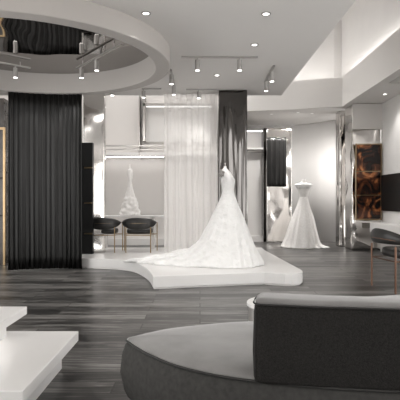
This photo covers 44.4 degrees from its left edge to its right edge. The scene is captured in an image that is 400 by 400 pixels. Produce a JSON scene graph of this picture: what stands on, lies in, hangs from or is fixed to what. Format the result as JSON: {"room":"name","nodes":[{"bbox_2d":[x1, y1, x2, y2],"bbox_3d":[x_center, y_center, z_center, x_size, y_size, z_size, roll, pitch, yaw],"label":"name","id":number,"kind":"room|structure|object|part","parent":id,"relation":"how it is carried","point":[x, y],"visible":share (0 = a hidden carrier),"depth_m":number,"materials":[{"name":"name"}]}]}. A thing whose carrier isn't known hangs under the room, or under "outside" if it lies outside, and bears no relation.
{"room":"clothing store","nodes":[
{"label":"clothing store","id":0,"kind":"room"},
{"bbox_2d":[0,95,217,237],"bbox_3d":[-2.470,-2.050,13.200,6.060,6.500,0.200,0,0,0],"label":"wall","id":1,"kind":"structure","parent":0,"point":[122,111],"depth_m":13.10,"materials":[{"name":"paint"}]},
{"bbox_2d":[106,95,163,159],"bbox_3d":[-1.200,-1.915,12.900,3.400,1.670,0.400,0,0,0],"label":"shelf","id":2,"kind":"object","parent":1,"relation":"attached to","point":[139,154],"visible":0.44,"depth_m":12.75,"materials":[{"name":"white metal"}]},
{"bbox_3d":[-1.200,-1.150,12.725,3.400,0.040,0.050,0,0,0],"label":"shelf trim","id":3,"kind":"part","parent":2,"relation":"part of","materials":[{"name":"silver metal"}]},
{"bbox_3d":[-1.200,-1.315,12.820,3.400,0.030,0.040,0,0,0],"label":"rail","id":4,"kind":"part","parent":2,"relation":"part of","materials":[{"name":"silver metal"}]},
{"bbox_3d":[-1.200,-1.420,12.820,3.400,0.040,0.040,0,0,0],"label":"rail","id":5,"kind":"part","parent":2,"relation":"part of","materials":[{"name":"silver metal"}]},
{"bbox_2d":[108,238,187,244],"bbox_3d":[-2.475,1.110,13.060,6.050,0.180,0.080,0,0,0],"label":"baseboard","id":6,"kind":"structure","parent":1,"relation":"attached to","point":[118,241],"depth_m":13.02,"materials":[{"name":"white paint"}]},
{"bbox_2d":[143,96,163,141],"bbox_3d":[-0.550,-2.150,12.975,1.900,1.200,0.250,0,0,0],"label":"wall niche","id":7,"kind":"object","parent":1,"relation":"attached to","point":[153,113],"visible":0.37,"depth_m":13.06,"materials":[{"name":"white paint"}]},
{"bbox_3d":[-0.550,-2.015,13.080,1.780,0.930,0.040,0,0,0],"label":"panel","id":8,"kind":"part","parent":7,"relation":"part of","materials":[{"name":"white paint"}]},
{"bbox_2d":[0,0,354,94],"bbox_3d":[-1.940,-2.205,3.375,7.120,0.250,12.750,0,0,0],"label":"ceiling","id":9,"kind":"structure","parent":0,"point":[287,38],"depth_m":6.23,"materials":[{"name":"paint"}]},
{"bbox_2d":[0,0,169,94],"bbox_3d":[-2.375,-2.085,6.670,3.920,0.490,3.920,0,0,0],"label":"ceiling soffit","id":10,"kind":"structure","parent":9,"relation":"attached to","point":[80,14],"depth_m":6.03,"materials":[{"name":"paint"}]},
{"bbox_2d":[8,92,81,269],"bbox_3d":[-2.656,-0.323,8.451,1.221,3.025,0.138,0,0,-8],"label":"curtain","id":11,"kind":"object","parent":10,"relation":"hanging from","point":[45,130],"visible":1,"depth_m":8.48,"materials":[{"name":"fabric"}]},
{"bbox_2d":[0,17,147,73],"bbox_3d":[-2.375,-2.185,6.670,3.516,0.030,3.516,0,0,0],"label":"ceiling disc","id":12,"kind":"object","parent":10,"relation":"attached to","point":[48,48],"visible":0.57,"depth_m":7.07,"materials":[{"name":"grey"}]},
{"bbox_2d":[0,61,30,77],"bbox_3d":[-3.100,-2.036,7.425,1.097,0.266,0.070,0,0,-43],"label":"track light","id":13,"kind":"object","parent":12,"relation":"attached to","point":[15,70],"visible":1,"depth_m":7.61,"materials":[{"name":"silver metal"}]},
{"bbox_2d":[76,43,122,78],"bbox_3d":[-1.505,-2.036,7.200,0.070,0.266,1.506,0,0,-37],"label":"track light","id":14,"kind":"object","parent":12,"relation":"attached to","point":[96,62],"visible":1,"depth_m":7.21,"materials":[{"name":"silver metal"}]},
{"bbox_2d":[141,11,150,15],"bbox_3d":[-0.601,-2.076,5.450,0.110,0.008,0.110,0,0,0],"label":"recessed light","id":15,"kind":"object","parent":9,"relation":"in","point":[146,13],"visible":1,"depth_m":5.44,"materials":[{"name":"silver metal"}]},
{"bbox_2d":[142,88,160,97],"bbox_3d":[-0.903,-1.991,9.120,0.366,0.176,0.070,0,0,0],"label":"track light","id":16,"kind":"object","parent":9,"relation":"attached to","point":[143,89],"visible":1,"depth_m":9.10,"materials":[{"name":"silver metal"}]},
{"bbox_2d":[169,69,175,94],"bbox_3d":[-0.465,-1.976,8.350,0.070,0.206,1.100,0,0,-1],"label":"track light","id":17,"kind":"object","parent":9,"relation":"attached to","point":[171,76],"visible":1,"depth_m":7.92,"materials":[{"name":"silver metal"}]},
{"bbox_2d":[164,93,216,252],"bbox_3d":[-0.180,-0.517,9.420,1.020,3.055,0.054,0,0,0],"label":"sheer curtain","id":18,"kind":"object","parent":9,"relation":"hanging from","point":[190,122],"visible":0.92,"depth_m":9.42,"materials":[{"name":"white fabric"}]},
{"bbox_2d":[186,89,243,98],"bbox_3d":[0.280,-1.991,9.180,1.080,0.176,0.070,0,0,0],"label":"track light","id":19,"kind":"object","parent":9,"relation":"attached to","point":[198,91],"visible":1,"depth_m":9.16,"materials":[{"name":"silver metal"}]},
{"bbox_2d":[181,56,257,70],"bbox_3d":[0.285,-1.976,7.100,1.110,0.206,0.070,0,0,0],"label":"track light","id":20,"kind":"object","parent":9,"relation":"attached to","point":[197,61],"visible":1,"depth_m":7.08,"materials":[{"name":"silver metal"}]},
{"bbox_2d":[261,12,270,15],"bbox_3d":[0.736,-2.076,5.465,0.110,0.008,0.110,0,0,0],"label":"recessed light","id":21,"kind":"object","parent":9,"relation":"in","point":[262,13],"visible":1,"depth_m":5.45,"materials":[{"name":"silver metal"}]},
{"bbox_2d":[264,65,274,91],"bbox_3d":[1.140,-1.976,8.075,0.070,0.206,1.050,0,0,0],"label":"track light","id":22,"kind":"object","parent":9,"relation":"attached to","point":[271,72],"visible":1,"depth_m":7.91,"materials":[{"name":"silver metal"}]},
{"bbox_2d":[0,241,399,399],"bbox_3d":[0.300,1.250,6.500,11.800,0.100,19.400,0,0,0],"label":"floor","id":23,"kind":"structure","parent":0,"point":[106,307],"depth_m":5.97,"materials":[{"name":"grey wood"}]},
{"bbox_2d":[0,98,7,264],"bbox_3d":[-4.112,-0.350,9.325,0.975,3.100,0.450,0,0,0],"label":"display cabinet","id":24,"kind":"object","parent":23,"relation":"on","point":[3,102],"visible":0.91,"depth_m":9.15,"materials":[{"name":"gold glass"}]},
{"bbox_3d":[-4.112,-0.075,9.125,0.975,2.550,0.050,0,0,0],"label":"frame","id":25,"kind":"part","parent":24,"relation":"part of","materials":[{"name":"gold metal"}]},
{"bbox_2d":[0,307,77,399],"bbox_3d":[-1.995,0.980,3.025,2.210,0.440,1.130,0,0,0],"label":"steps","id":26,"kind":"structure","parent":23,"relation":"on","point":[29,360],"depth_m":3.06,"materials":[{"name":"white paint"}]},
{"bbox_2d":[82,247,302,288],"bbox_3d":[-0.906,1.113,8.586,4.788,0.174,4.028,0,0,0],"label":"display platform","id":27,"kind":"object","parent":23,"relation":"on","point":[275,271],"visible":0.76,"depth_m":7.03,"materials":[{"name":"white stone"}]},
{"bbox_2d":[82,143,93,253],"bbox_3d":[-2.150,-0.032,9.352,0.220,2.116,0.135,0,0,0],"label":"shelf unit","id":28,"kind":"object","parent":27,"relation":"on","point":[87,148],"visible":0.95,"depth_m":9.30,"materials":[{"name":"black wood"}]},
{"bbox_2d":[83,94,105,252],"bbox_3d":[-2.060,-0.526,9.599,0.395,3.104,0.298,0,0,0],"label":"column","id":29,"kind":"structure","parent":27,"relation":"on","point":[94,106],"depth_m":9.55,"materials":[{"name":"silver metal"}]},
{"bbox_2d":[94,218,122,252],"bbox_3d":[-1.900,0.683,9.698,0.686,0.685,0.524,0,0,0],"label":"armchair","id":30,"kind":"object","parent":27,"relation":"on","point":[106,225],"visible":0.66,"depth_m":9.50,"materials":[{"name":"black leather"}]},
{"bbox_3d":[-1.900,0.459,9.569,0.686,0.235,0.263,0,0,0],"label":"backrest","id":31,"kind":"part","parent":30,"relation":"part of","materials":[{"name":"black leather"}]},
{"bbox_3d":[-1.900,0.616,9.770,0.500,0.100,0.380,0,0,0],"label":"seat","id":32,"kind":"part","parent":30,"relation":"part of","materials":[{"name":"black leather"}]},
{"bbox_2d":[106,215,163,248],"bbox_3d":[-0.950,0.675,10.300,2.400,0.701,0.440,0,0,0],"label":"table","id":33,"kind":"object","parent":27,"relation":"on","point":[107,216],"visible":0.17,"depth_m":10.30,"materials":[{"name":"white stone"}]},
{"bbox_2d":[119,164,140,215],"bbox_3d":[-1.477,-0.212,10.303,0.458,1.075,0.348,0,0,0],"label":"gown","id":34,"kind":"object","parent":33,"relation":"on","point":[129,207],"visible":1,"depth_m":10.22,"materials":[{"name":"beige fabric"}]},
{"bbox_3d":[-1.000,0.691,10.400,0.060,0.671,0.200,0,0,0],"label":"leg","id":35,"kind":"part","parent":33,"relation":"part of","materials":[{"name":"white paint"}]},
{"bbox_2d":[122,218,157,252],"bbox_3d":[-1.200,0.683,9.698,0.686,0.685,0.524,0,0,0],"label":"armchair","id":36,"kind":"object","parent":27,"relation":"on","point":[134,225],"visible":1,"depth_m":9.51,"materials":[{"name":"black leather"}]},
{"bbox_3d":[-1.200,0.459,9.569,0.686,0.235,0.263,0,0,0],"label":"backrest","id":37,"kind":"part","parent":36,"relation":"part of","materials":[{"name":"black leather"}]},
{"bbox_3d":[-1.200,0.616,9.770,0.500,0.100,0.380,0,0,0],"label":"seat","id":38,"kind":"part","parent":36,"relation":"part of","materials":[{"name":"black leather"}]},
{"bbox_3d":[-1.200,0.686,9.730,0.670,0.016,0.433,0,0,0],"label":"seat frame","id":39,"kind":"part","parent":36,"relation":"part of","materials":[{"name":"gold metal"}]},
{"bbox_2d":[217,90,247,226],"bbox_3d":[0.634,-0.526,9.481,0.612,3.104,0.547,0,0,0],"label":"column","id":40,"kind":"structure","parent":27,"relation":"on","point":[232,104],"depth_m":9.25,"materials":[{"name":"grey metal"}]},
{"bbox_3d":[0.447,0.215,7.850,0.320,1.619,0.320,0,0,0],"label":"dress form","id":41,"kind":"object","parent":27,"relation":"on","visible":0},
{"bbox_2d":[124,169,264,268],"bbox_3d":[-0.121,0.273,7.893,2.318,1.502,1.181,0,0,0],"label":"gown","id":42,"kind":"object","parent":41,"relation":"attached to","point":[226,242],"visible":1,"depth_m":7.61,"materials":[{"name":"white fabric"}]},
{"bbox_2d":[247,297,255,320],"bbox_3d":[0.605,0.973,3.580,0.524,0.455,0.524,0,0,0],"label":"round side table","id":43,"kind":"object","parent":23,"relation":"on","point":[250,304],"visible":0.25,"depth_m":3.52,"materials":[{"name":"white stone"}]},
{"bbox_2d":[247,128,266,241],"bbox_3d":[1.610,-0.425,14.275,0.720,3.250,0.550,0,0,0],"label":"niche","id":44,"kind":"object","parent":23,"relation":"on","point":[256,138],"visible":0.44,"depth_m":14.50,"materials":[{"name":"white paint"}]},
{"bbox_3d":[1.610,-0.425,14.525,0.720,3.250,0.050,0,0,0],"label":"panel","id":45,"kind":"part","parent":44,"relation":"part of","materials":[{"name":"white paint"}]},
{"bbox_2d":[247,129,262,130],"bbox_3d":[1.590,-2.025,14.300,0.680,0.050,0.400,0,0,0],"label":"shelf","id":46,"kind":"object","parent":44,"relation":"attached to","point":[247,129],"depth_m":14.10,"materials":[{"name":"silver metal"}]},
{"bbox_2d":[247,148,262,150],"bbox_3d":[1.590,-1.485,14.300,0.680,0.050,0.400,0,0,0],"label":"shelf","id":47,"kind":"object","parent":44,"relation":"attached to","point":[248,149],"depth_m":14.17,"materials":[{"name":"white paint"}]},
{"bbox_3d":[1.895,-0.425,14.250,0.150,3.250,0.500,0,0,0],"label":"post","id":48,"kind":"part","parent":44,"relation":"part of","materials":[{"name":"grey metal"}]},
{"bbox_2d":[120,293,399,399],"bbox_3d":[0.845,0.811,2.529,2.580,0.777,1.187,0,0,0],"label":"curved sofa","id":49,"kind":"object","parent":23,"relation":"on","point":[295,346],"visible":1,"depth_m":2.08,"materials":[{"name":"grey fabric"}]},
{"bbox_2d":[127,321,253,379],"bbox_3d":[0.845,0.759,2.529,2.506,0.051,1.113,0,0,0],"label":"seat cushion","id":50,"kind":"object","parent":49,"relation":"on","point":[218,351],"depth_m":2.46,"materials":[{"name":"grey fabric"}]},
{"bbox_3d":[1.141,0.616,2.157,1.822,0.336,0.373,0,0,0],"label":"backrest","id":51,"kind":"part","parent":49,"relation":"part of","materials":[{"name":"grey fabric"}]},
{"bbox_3d":[1.144,0.435,2.158,1.808,0.025,0.353,0,0,0],"label":"backrest","id":52,"kind":"part","parent":49,"relation":"part of","materials":[{"name":"grey fabric"}]},
{"bbox_2d":[266,128,291,242],"bbox_3d":[2.207,-0.400,13.660,0.709,3.200,0.143,0,0,0],"label":"mirror","id":53,"kind":"object","parent":23,"relation":"on","point":[278,199],"visible":0.75,"depth_m":13.60,"materials":[{"name":"white"}]},
{"bbox_2d":[267,137,286,186],"bbox_3d":[2.121,-1.049,13.479,0.563,1.358,0.084,0,0,0],"label":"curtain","id":54,"kind":"object","parent":53,"relation":"hanging from","point":[276,146],"visible":1,"depth_m":13.48,"materials":[{"name":"fabric"}]},
{"bbox_2d":[336,111,344,246],"bbox_3d":[3.733,-0.539,12.680,0.402,3.478,0.400,0,0,0],"label":"column","id":55,"kind":"structure","parent":23,"relation":"on","point":[340,115],"depth_m":12.50,"materials":[{"name":"silver metal"}]},
{"bbox_2d":[345,104,381,250],"bbox_3d":[3.965,-0.535,11.876,0.749,3.470,0.732,0,0,0],"label":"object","id":56,"kind":"object","parent":23,"relation":"on","point":[363,122],"visible":0.95,"depth_m":11.55,"materials":[{"name":"silver metal"}]},
{"bbox_3d":[3.949,-1.970,11.575,0.698,0.600,0.050,0,0,0],"label":"panel","id":57,"kind":"part","parent":56,"relation":"part of","materials":[{"name":"paint"}]},
{"bbox_3d":[3.965,-0.430,11.540,0.610,1.800,0.060,0,0,0],"label":"frame","id":58,"kind":"part","parent":56,"relation":"part of","materials":[{"name":"gold metal"}]},
{"bbox_3d":[3.965,-0.995,11.550,0.570,0.610,0.040,0,0,0],"label":"marble panel","id":59,"kind":"part","parent":56,"relation":"part of","materials":[{"name":"brown stone"}]},
{"bbox_3d":[3.965,-0.395,11.550,0.570,0.530,0.040,0,0,0],"label":"marble panel","id":60,"kind":"part","parent":56,"relation":"part of","materials":[{"name":"brown stone"}]},
{"bbox_3d":[3.965,0.170,11.550,0.570,0.540,0.040,0,0,0],"label":"marble panel","id":61,"kind":"part","parent":56,"relation":"part of","materials":[{"name":"brown stone"}]},
{"bbox_2d":[370,222,399,251],"bbox_3d":[4.124,0.860,9.450,0.348,0.680,3.900,0,0,0],"label":"console","id":62,"kind":"object","parent":23,"relation":"on","point":[392,227],"visible":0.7,"depth_m":10.59,"materials":[{"name":"white paint"}]},
{"bbox_2d":[371,228,399,293],"bbox_3d":[2.691,0.788,6.596,0.707,0.823,0.892,0,0,-8],"label":"armchair","id":63,"kind":"object","parent":23,"relation":"on","point":[378,235],"visible":1,"depth_m":6.41,"materials":[{"name":"black leather"}]},
{"bbox_3d":[2.409,0.900,6.871,0.026,0.600,0.026,0,0,-8],"label":"leg","id":64,"kind":"part","parent":63,"relation":"part of","materials":[{"name":"orange metal"}]},
{"bbox_3d":[2.518,0.477,6.572,0.355,0.201,0.892,0,0,-8],"label":"backrest","id":65,"kind":"part","parent":63,"relation":"part of","materials":[{"name":"black leather"}]},
{"bbox_3d":[2.733,0.792,6.602,0.584,0.019,0.870,0,0,-8],"label":"seat frame","id":66,"kind":"part","parent":63,"relation":"part of","materials":[{"name":"orange metal"}]},
{"bbox_3d":[2.787,0.708,6.609,0.513,0.120,0.650,0,0,-8],"label":"seat","id":67,"kind":"part","parent":63,"relation":"part of","materials":[{"name":"black leather"}]},
{"bbox_3d":[2.496,0.900,6.253,0.026,0.600,0.026,0,0,-8],"label":"leg","id":68,"kind":"part","parent":63,"relation":"part of","materials":[{"name":"orange metal"}]},
{"bbox_2d":[247,120,335,241],"bbox_3d":[3.047,-0.540,14.455,4.814,3.480,1.215,0,0,25],"label":"wall","id":69,"kind":"structure","parent":0,"point":[314,144],"depth_m":14.41,"materials":[{"name":"white paint"}]},
{"bbox_2d":[247,77,346,125],"bbox_3d":[2.725,-2.635,13.925,4.350,0.710,3.950,0,0,0],"label":"wall","id":70,"kind":"structure","parent":0,"point":[320,97],"depth_m":12.39,"materials":[{"name":"paint"}]},
{"bbox_2d":[293,18,341,80],"bbox_3d":[2.102,-4.145,13.232,3.305,2.310,0.354,0,0,19],"label":"wall","id":71,"kind":"structure","parent":0,"point":[326,62],"depth_m":12.74,"materials":[{"name":"white paint"}]},
{"bbox_2d":[342,0,399,76],"bbox_3d":[3.790,-4.145,4.875,0.220,2.310,15.750,0,0,0],"label":"wall","id":72,"kind":"structure","parent":0,"point":[366,24],"depth_m":10.90,"materials":[{"name":"white paint"}]},
{"bbox_2d":[342,28,399,106],"bbox_3d":[3.575,-2.635,4.475,0.210,0.710,14.950,0,0,0],"label":"wall","id":73,"kind":"structure","parent":0,"point":[381,66],"depth_m":9.84,"materials":[{"name":"paint"}]},
{"bbox_2d":[356,76,399,103],"bbox_3d":[4.090,-2.635,10.750,0.820,0.710,2.400,0,0,0],"label":"ceiling","id":74,"kind":"structure","parent":0,"point":[392,89],"depth_m":10.59,"materials":[{"name":"paint"}]},
{"bbox_2d":[381,94,399,223],"bbox_3d":[4.400,-0.540,9.120,0.200,3.480,5.040,0,0,0],"label":"wall","id":75,"kind":"structure","parent":0,"point":[390,131],"depth_m":11.00,"materials":[{"name":"white paint"}]},
{"bbox_2d":[381,173,399,211],"bbox_3d":[4.271,-0.165,10.040,0.053,0.830,2.920,0,0,0],"label":"television","id":76,"kind":"object","parent":75,"relation":"attached to","point":[390,183],"visible":1,"depth_m":10.92,"materials":[{"name":"black plastic"}]},
{"bbox_3d":[2.630,0.340,12.450,0.320,1.719,0.320,0,0,0],"label":"dress form","id":77,"kind":"object","parent":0,"visible":0},
{"bbox_2d":[280,183,328,248],"bbox_3d":[2.668,0.383,12.438,1.266,1.626,0.946,0,0,0],"label":"gown","id":78,"kind":"object","parent":77,"relation":"on","point":[301,233],"visible":1,"depth_m":12.22,"materials":[{"name":"beige fabric"}]}
]}

